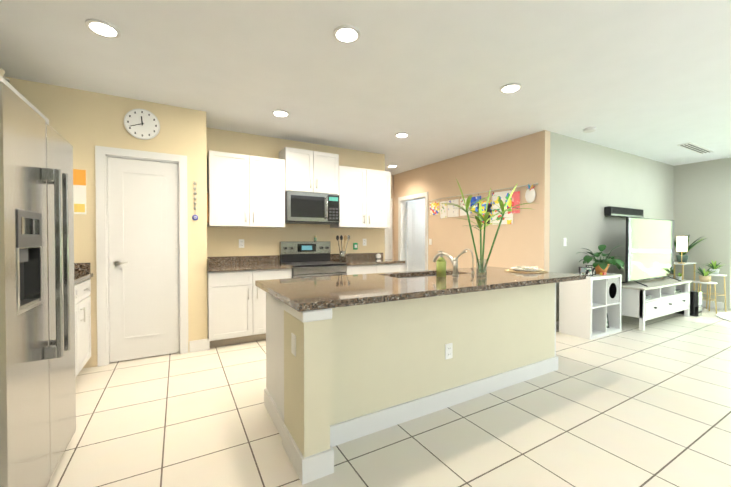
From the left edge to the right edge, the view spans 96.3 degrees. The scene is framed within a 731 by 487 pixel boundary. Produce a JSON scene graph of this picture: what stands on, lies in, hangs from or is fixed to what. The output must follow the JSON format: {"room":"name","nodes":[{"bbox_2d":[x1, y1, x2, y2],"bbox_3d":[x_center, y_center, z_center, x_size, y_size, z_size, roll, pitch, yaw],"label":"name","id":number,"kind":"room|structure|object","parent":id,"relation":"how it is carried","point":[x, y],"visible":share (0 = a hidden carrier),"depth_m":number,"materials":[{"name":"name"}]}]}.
{"room":"kitchen","nodes":[
{"label":"kitchen","id":0,"kind":"room"},
{"bbox_2d":[7,77,207,367],"bbox_3d":[-2.554,-0.135,3.359,1.670,2.700,0.120,0,1,-30],"label":"wall","id":1,"kind":"structure","parent":0,"point":[83,123],"depth_m":3.30,"materials":[{"name":"beige paint"}]},
{"bbox_2d":[73,169,85,213],"bbox_3d":[-2.760,-0.497,3.160,0.100,0.430,0.008,0,1,-30],"label":"calendar","id":2,"kind":"object","parent":1,"relation":"hanging from","point":[79,191],"visible":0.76,"depth_m":3.16,"materials":[{"name":"white paper"}]},
{"bbox_2d":[95,146,187,366],"bbox_3d":[-2.337,0.126,3.475,0.790,2.175,0.140,0,1,-30],"label":"door frame","id":3,"kind":"structure","parent":1,"relation":"attached to","point":[102,154],"depth_m":3.29,"materials":[{"name":"white wood"}]},
{"bbox_2d":[124,109,159,139],"bbox_3d":[-2.311,-1.236,3.393,0.310,0.310,0.036,0,1,-30],"label":"wall clock","id":4,"kind":"object","parent":1,"relation":"attached to","point":[143,124],"visible":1,"depth_m":3.38,"materials":[{"name":"white plastic"}]},
{"bbox_2d":[108,157,178,362],"bbox_3d":[-2.326,0.165,3.457,0.610,2.073,0.143,0,1,-30],"label":"pantry door","id":5,"kind":"structure","parent":1,"relation":"in","point":[143,258],"depth_m":3.43,"materials":[{"name":"white paint"}]},
{"bbox_2d":[192,182,197,219],"bbox_3d":[-1.896,-0.484,3.643,0.058,0.450,0.025,0,1,-30],"label":"hanging evil eye","id":6,"kind":"object","parent":1,"relation":"hanging from","point":[194,217],"visible":1,"depth_m":3.64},
{"bbox_2d":[189,339,209,352],"bbox_3d":[-1.865,1.148,3.683,0.201,0.125,0.030,0,1,-30],"label":"baseboard","id":7,"kind":"structure","parent":1,"relation":"attached to","point":[199,345],"depth_m":3.68,"materials":[{"name":"white wood"}]},
{"bbox_2d":[206,127,384,261],"bbox_3d":[-0.905,-0.156,4.958,2.778,2.700,0.120,0,1,-30],"label":"wall","id":8,"kind":"structure","parent":0,"point":[222,241],"depth_m":4.68,"materials":[{"name":"beige paint"}]},
{"bbox_2d":[239,239,243,247],"bbox_3d":[-1.681,0.001,4.442,0.072,0.116,0.008,0,1,-30],"label":"electrical outlet","id":9,"kind":"object","parent":8,"relation":"attached to","point":[241,243],"visible":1,"depth_m":4.44,"materials":[{"name":"white plastic"}]},
{"bbox_2d":[207,150,284,227],"bbox_3d":[-1.552,-0.672,4.298,0.926,0.910,0.366,0,1,-30],"label":"upper cabinet","id":10,"kind":"object","parent":8,"relation":"attached to","point":[243,190],"visible":1,"depth_m":4.15,"materials":[{"name":"white wood"}]},
{"bbox_2d":[207,193,208,222],"bbox_3d":[-1.976,-0.435,4.077,0.020,0.360,0.260,0,1,-30],"label":"cutting board","id":11,"kind":"object","parent":10,"relation":"hanging from","point":[207,208],"visible":0.33,"depth_m":3.96,"materials":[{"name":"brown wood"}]},
{"bbox_2d":[279,147,338,193],"bbox_3d":[-0.805,-1.011,4.721,0.786,0.585,0.366,0,1,-30],"label":"upper cabinet","id":12,"kind":"object","parent":8,"relation":"attached to","point":[311,171],"visible":0.96,"depth_m":4.58,"materials":[{"name":"white wood"}]},
{"bbox_2d":[285,191,339,224],"bbox_3d":[-0.790,-0.499,4.701,0.774,0.423,0.425,0,1,-30],"label":"microwave","id":13,"kind":"object","parent":12,"relation":"attached to","point":[310,208],"visible":0.96,"depth_m":4.54,"materials":[{"name":"metal"}]},
{"bbox_2d":[353,243,357,249],"bbox_3d":[-0.162,0.044,5.298,0.075,0.110,0.029,0,1,-30],"label":"outlet","id":14,"kind":"object","parent":8,"relation":"attached to","point":[355,246],"visible":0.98,"depth_m":5.28,"materials":[{"name":"plastic"}]},
{"bbox_2d":[330,165,390,227],"bbox_3d":[-0.062,-0.699,5.150,0.918,0.900,0.366,0,1,-30],"label":"upper cabinet","id":15,"kind":"object","parent":8,"relation":"attached to","point":[365,198],"visible":0.98,"depth_m":5.01,"materials":[{"name":"white wood"}]},
{"bbox_2d":[178,198,424,269],"bbox_3d":[-0.329,-0.192,7.707,10.090,2.700,0.120,0,1,-30],"label":"wall","id":16,"kind":"structure","parent":0,"point":[421,200],"depth_m":8.44,"materials":[{"name":"beige paint"}]},
{"bbox_2d":[0,0,730,174],"bbox_3d":[2.058,-1.537,3.513,10.090,0.100,9.740,0,1,-30],"label":"ceiling","id":17,"kind":"structure","parent":0,"point":[649,79],"depth_m":2.73,"materials":[{"name":"paint"}]},
{"bbox_2d":[85,19,120,37],"bbox_3d":[-1.789,-1.464,2.235,0.190,0.014,0.190,0,1,-30],"label":"recessed light","id":18,"kind":"object","parent":17,"relation":"in","point":[103,28],"visible":1,"depth_m":2.22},
{"bbox_2d":[272,110,288,116],"bbox_3d":[-0.969,-1.484,3.741,0.190,0.014,0.190,0,1,-30],"label":"recessed light","id":19,"kind":"object","parent":17,"relation":"in","point":[280,113],"visible":0.92,"depth_m":3.72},
{"bbox_2d":[333,25,359,42],"bbox_3d":[-0.131,-1.464,2.296,0.190,0.014,0.190,0,1,-30],"label":"recessed light","id":20,"kind":"object","parent":17,"relation":"in","point":[346,34],"visible":0.98,"depth_m":2.28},
{"bbox_2d":[395,132,408,137],"bbox_3d":[0.502,-1.494,4.513,0.190,0.014,0.190,0,1,-30],"label":"recessed light","id":21,"kind":"object","parent":17,"relation":"in","point":[401,134],"visible":0.98,"depth_m":4.49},
{"bbox_2d":[500,83,521,92],"bbox_3d":[1.382,-1.475,3.115,0.190,0.014,0.190,0,1,-30],"label":"recessed light","id":22,"kind":"object","parent":17,"relation":"in","point":[511,88],"visible":0.98,"depth_m":3.10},
{"bbox_2d":[583,127,595,132],"bbox_3d":[2.921,-1.477,4.272,0.140,0.040,0.140,0,1,-30],"label":"smoke detector","id":23,"kind":"object","parent":17,"relation":"attached to","point":[589,129],"visible":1,"depth_m":4.24,"materials":[{"name":"white paint"}]},
{"bbox_2d":[677,142,712,153],"bbox_3d":[5.224,-1.502,5.179,1.000,0.014,0.150,0,1,-30],"label":"ceiling vent","id":24,"kind":"object","parent":17,"relation":"in","point":[695,148],"visible":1,"depth_m":5.15,"materials":[{"name":"white metal"}]},
{"bbox_2d":[47,307,730,486],"bbox_3d":[2.058,1.262,3.550,10.090,0.100,9.740,0,1,-30],"label":"floor","id":25,"kind":"structure","parent":0,"point":[630,404],"depth_m":2.19,"materials":[{"name":"tile"}]},
{"bbox_2d":[0,81,75,486],"bbox_3d":[-1.904,0.310,1.461,0.870,1.860,0.950,0,1,-30],"label":"refrigerator","id":26,"kind":"object","parent":25,"relation":"on","point":[37,375],"visible":1,"depth_m":1.49,"materials":[{"name":"metal"}]},
{"bbox_2d":[74,263,92,377],"bbox_3d":[-2.596,0.712,2.459,0.653,1.030,1.380,0,1,-30],"label":"base cabinet","id":27,"kind":"object","parent":25,"relation":"on","point":[83,274],"visible":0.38,"depth_m":2.97,"materials":[{"name":"white wood"}]},
{"bbox_2d":[207,255,292,347],"bbox_3d":[-1.497,0.689,4.182,0.964,1.030,0.648,0,1,-30],"label":"base cabinet","id":28,"kind":"object","parent":25,"relation":"on","point":[236,305],"visible":0.77,"depth_m":3.88,"materials":[{"name":"white wood"}]},
{"bbox_2d":[279,241,346,277],"bbox_3d":[-0.727,0.586,4.576,0.760,1.225,0.717,0,1,-30],"label":"range","id":29,"kind":"object","parent":25,"relation":"on","point":[305,259],"visible":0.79,"depth_m":4.67,"materials":[{"name":"metal"}]},
{"bbox_2d":[330,253,404,274],"bbox_3d":[0.019,0.678,5.050,0.998,1.030,0.648,0,1,-30],"label":"base cabinet","id":30,"kind":"object","parent":25,"relation":"on","point":[363,263],"visible":0.21,"depth_m":4.89,"materials":[{"name":"white wood"}]},
{"bbox_2d":[336,235,349,260],"bbox_3d":[-0.343,0.069,4.983,0.227,0.388,0.100,0,1,-30],"label":"utensil holder","id":31,"kind":"object","parent":30,"relation":"on","point":[342,255],"visible":1,"depth_m":4.95,"materials":[{"name":"silver metal"}]},
{"bbox_2d":[264,278,582,484],"bbox_3d":[0.577,0.778,2.755,2.638,0.890,0.984,0,1,-30],"label":"kitchen island","id":32,"kind":"object","parent":25,"relation":"on","point":[351,357],"depth_m":2.24,"materials":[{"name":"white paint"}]},
{"bbox_2d":[255,266,585,309],"bbox_3d":[0.579,0.312,2.816,2.736,0.040,1.085,0,1,-30],"label":"island countertop","id":33,"kind":"structure","parent":32,"relation":"on","point":[297,293],"depth_m":2.38,"materials":[{"name":"brown stone"}]},
{"bbox_2d":[436,251,445,276],"bbox_3d":[0.663,0.177,2.864,0.086,0.226,0.086,0,1,-30],"label":"soap bottle","id":34,"kind":"object","parent":33,"relation":"on","point":[441,266],"visible":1,"depth_m":2.83,"materials":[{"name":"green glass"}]},
{"bbox_2d":[433,250,466,275],"bbox_3d":[0.769,0.172,3.021,0.060,0.233,0.431,0,1,-30],"label":"kitchen faucet","id":35,"kind":"object","parent":33,"relation":"on","point":[454,261],"visible":1,"depth_m":2.94,"materials":[{"name":"silver metal"}]},
{"bbox_2d":[463,249,473,274],"bbox_3d":[0.959,0.168,3.088,0.050,0.240,0.144,0,1,-30],"label":"tap","id":36,"kind":"object","parent":33,"relation":"on","point":[472,272],"visible":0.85,"depth_m":3.04,"materials":[{"name":"silver metal"}]},
{"bbox_2d":[444,179,538,275],"bbox_3d":[1.109,-0.151,2.929,0.815,0.882,0.634,0,1,-30],"label":"vase","id":37,"kind":"object","parent":33,"relation":"on","point":[480,266],"visible":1,"depth_m":2.94,"materials":[{"name":"clear glass"}]},
{"bbox_2d":[504,266,547,272],"bbox_3d":[1.639,0.256,3.354,0.400,0.056,0.400,0,1,-30],"label":"tray","id":38,"kind":"object","parent":33,"relation":"on","point":[525,269],"visible":1,"depth_m":3.25,"materials":[{"name":"wicker"}]},
{"bbox_2d":[559,273,621,339],"bbox_3d":[3.062,0.810,4.458,0.800,0.780,0.390,0,1,-30],"label":"shelf unit","id":39,"kind":"object","parent":25,"relation":"on","point":[589,307],"visible":0.94,"depth_m":4.32,"materials":[{"name":"white wood"}]},
{"bbox_2d":[579,267,592,275],"bbox_3d":[2.849,0.364,4.224,0.160,0.120,0.065,0,1,5],"label":"photo frame","id":40,"kind":"object","parent":39,"relation":"on","point":[587,271],"visible":0.81,"depth_m":4.23,"materials":[{"name":"black plastic"}]},
{"bbox_2d":[586,265,595,274],"bbox_3d":[3.032,0.357,4.386,0.130,0.130,0.071,0,1,-10],"label":"photo frame","id":41,"kind":"object","parent":39,"relation":"on","point":[594,270],"visible":0.43,"depth_m":4.40,"materials":[{"name":"black plastic"}]},
{"bbox_2d":[578,245,626,273],"bbox_3d":[3.250,0.217,4.475,0.668,0.405,0.607,0,1,-30],"label":"potted plant","id":42,"kind":"object","parent":39,"relation":"on","point":[600,265],"visible":0.96,"depth_m":4.43,"materials":[{"name":"green plant"}]},
{"bbox_2d":[621,278,691,330],"bbox_3d":[4.438,0.900,5.096,1.710,0.585,0.510,0,1,-30],"label":"tv stand","id":43,"kind":"object","parent":25,"relation":"on","point":[657,297],"visible":0.92,"depth_m":4.79,"materials":[{"name":"wood"}]},
{"bbox_2d":[622,217,680,286],"bbox_3d":[4.446,0.112,5.090,1.640,0.990,0.355,0,1,-30],"label":"flat-screen tv","id":44,"kind":"object","parent":43,"relation":"on","point":[649,248],"visible":0.98,"depth_m":5.00,"materials":[{"name":"black plastic"}]},
{"bbox_2d":[662,262,695,290],"bbox_3d":[5.729,0.765,5.999,0.600,0.830,0.320,0,1,-30],"label":"plant stand","id":45,"kind":"object","parent":25,"relation":"on","point":[677,263],"visible":0.4,"depth_m":6.01,"materials":[{"name":"gold metal"}]},
{"bbox_2d":[676,273,681,279],"bbox_3d":[5.634,0.602,5.882,0.176,0.157,0.164,0,1,-30],"label":"plant","id":46,"kind":"object","parent":45,"relation":"on","point":[679,277],"visible":0.73,"depth_m":5.86,"materials":[{"name":"green plant"}]},
{"bbox_2d":[676,236,687,263],"bbox_3d":[5.584,0.113,5.781,0.140,0.479,0.140,0,1,-30],"label":"table lamp","id":47,"kind":"object","parent":45,"relation":"on","point":[681,243],"visible":1,"depth_m":5.73,"materials":[{"name":"white fabric"}]},
{"bbox_2d":[674,235,706,262],"bbox_3d":[5.946,0.057,6.005,0.506,0.584,0.555,0,1,-30],"label":"plant","id":48,"kind":"object","parent":45,"relation":"on","point":[684,258],"visible":0.58,"depth_m":6.01,"materials":[{"name":"green plant"}]},
{"bbox_2d":[675,290,701,316],"bbox_3d":[5.377,0.985,5.489,0.160,0.396,0.340,0,1,-30],"label":"subwoofer","id":49,"kind":"object","parent":25,"relation":"on","point":[695,303],"visible":0.4,"depth_m":5.35,"materials":[{"name":"black plastic"}]},
{"bbox_2d":[692,281,716,313],"bbox_3d":[5.795,0.921,5.601,0.302,0.530,0.300,0,1,-30],"label":"plant stand","id":50,"kind":"object","parent":25,"relation":"on","point":[714,283],"visible":0.71,"depth_m":5.51,"materials":[{"name":"gold metal"}]},
{"bbox_2d":[693,267,718,281],"bbox_3d":[5.794,0.531,5.605,0.370,0.246,0.354,0,1,-30],"label":"potted plant","id":51,"kind":"object","parent":50,"relation":"on","point":[704,277],"visible":1,"depth_m":5.57,"materials":[{"name":"plant"}]},
{"bbox_2d":[703,273,726,311],"bbox_3d":[6.152,0.863,5.782,0.302,0.640,0.300,0,1,-30],"label":"plant stand","id":52,"kind":"object","parent":25,"relation":"on","point":[724,294],"visible":0.85,"depth_m":5.73,"materials":[{"name":"gold metal"}]},
{"bbox_2d":[700,260,729,274],"bbox_3d":[6.149,0.417,5.776,0.414,0.250,0.466,0,1,-30],"label":"spider plant","id":53,"kind":"object","parent":52,"relation":"on","point":[714,266],"visible":1,"depth_m":5.74,"materials":[{"name":"green plant"}]},
{"bbox_2d":[716,312,730,321],"bbox_3d":[6.192,1.184,4.933,1.240,0.018,1.240,0,1,-30],"label":"round rug","id":54,"kind":"object","parent":25,"relation":"on","point":[726,316],"visible":1,"depth_m":5.27,"materials":[{"name":"white fabric"}]},
{"bbox_2d":[391,175,393,259],"bbox_3d":[0.104,-0.185,7.148,1.148,2.700,0.120,0,1,-30],"label":"wall","id":55,"kind":"structure","parent":0,"point":[392,186],"depth_m":7.37,"materials":[{"name":"beige paint"}]},
{"bbox_2d":[385,228,390,258],"bbox_3d":[0.233,0.112,7.086,0.758,2.084,0.093,0,1,-30],"label":"door","id":56,"kind":"structure","parent":55,"relation":"in","point":[387,243],"depth_m":7.24,"materials":[{"name":"white paint"}]},
{"bbox_2d":[390,198,392,258],"bbox_3d":[0.205,0.078,7.128,0.910,2.175,0.020,0,1,-30],"label":"door frame","id":57,"kind":"structure","parent":55,"relation":"attached to","point":[391,227],"depth_m":7.33,"materials":[{"name":"white wood"}]},
{"bbox_2d":[394,130,549,271],"bbox_3d":[1.384,-0.172,6.192,0.120,2.700,4.190,0,1,-30],"label":"wall","id":58,"kind":"structure","parent":0,"point":[523,239],"depth_m":5.07,"materials":[{"name":"beige paint"}]},
{"bbox_2d":[398,192,427,271],"bbox_3d":[1.020,0.082,6.811,0.140,2.175,0.970,0,1,-30],"label":"door frame","id":59,"kind":"structure","parent":58,"relation":"attached to","point":[402,227],"depth_m":7.13,"materials":[{"name":"white wood"}]},
{"bbox_2d":[406,201,424,270],"bbox_3d":[1.247,0.114,7.369,0.803,2.073,0.143,0,1,-30],"label":"door","id":60,"kind":"structure","parent":58,"relation":"in","point":[415,236],"depth_m":7.27,"materials":[{"name":"white paint"}]},
{"bbox_2d":[427,183,537,224],"bbox_3d":[1.754,-0.559,5.344,0.072,0.536,2.232,0,1,-30],"label":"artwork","id":61,"kind":"object","parent":58,"relation":"attached to","point":[446,211],"visible":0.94,"depth_m":5.04,"materials":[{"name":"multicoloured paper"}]},
{"bbox_2d":[549,132,673,321],"bbox_3d":[4.239,-0.163,5.481,4.128,2.700,0.120,0,1,-30],"label":"wall","id":62,"kind":"structure","parent":0,"point":[589,181],"depth_m":4.97,"materials":[{"name":"grey paint"}]},
{"bbox_2d":[563,238,566,245],"bbox_3d":[2.791,-0.021,4.580,0.072,0.116,0.008,0,1,-30],"label":"light switch","id":63,"kind":"object","parent":62,"relation":"attached to","point":[564,241],"visible":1,"depth_m":4.57,"materials":[{"name":"white plastic"}]},
{"bbox_2d":[556,315,621,330],"bbox_3d":[4.213,1.126,5.404,4.266,0.125,0.016,0,1,-30],"label":"baseboard","id":64,"kind":"structure","parent":62,"relation":"attached to","point":[557,323],"depth_m":4.49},
{"bbox_2d":[604,206,643,217],"bbox_3d":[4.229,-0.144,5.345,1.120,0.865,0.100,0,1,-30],"label":"soundbar","id":65,"kind":"object","parent":62,"relation":"attached to","point":[620,211],"visible":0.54,"depth_m":5.22,"materials":[{"name":"black plastic"}]},
{"bbox_2d":[673,157,730,309],"bbox_3d":[6.416,-0.169,5.953,0.120,2.700,9.620,0,1,-30],"label":"wall","id":66,"kind":"structure","parent":0,"point":[702,201],"depth_m":6.05,"materials":[{"name":"grey paint"}]},
{"bbox_2d":[702,300,723,309],"bbox_3d":[6.238,1.116,6.145,0.016,0.125,0.660,0,1,-30],"label":"baseboard","id":67,"kind":"structure","parent":66,"relation":"attached to","point":[720,305],"depth_m":5.96,"materials":[{"name":"white wood"}]},
{"bbox_3d":[-2.239,-0.104,1.005,0.120,2.700,9.620,0,1,-30],"label":"wall","id":68,"kind":"structure","parent":0,"visible":0},
{"bbox_2d":[0,75,48,124],"bbox_3d":[-2.733,-0.667,2.371,0.381,0.950,1.395,0,1,-30],"label":"upper cabinet","id":69,"kind":"object","parent":68,"relation":"attached to","point":[14,90],"visible":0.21,"depth_m":2.54,"materials":[{"name":"white wood"}]},
{"bbox_2d":[0,68,4,76],"bbox_3d":[-2.740,-1.203,2.329,0.240,0.120,0.240,0,1,-30],"label":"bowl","id":70,"kind":"object","parent":69,"relation":"on","point":[2,71],"visible":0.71,"depth_m":2.38,"materials":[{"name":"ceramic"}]}
]}

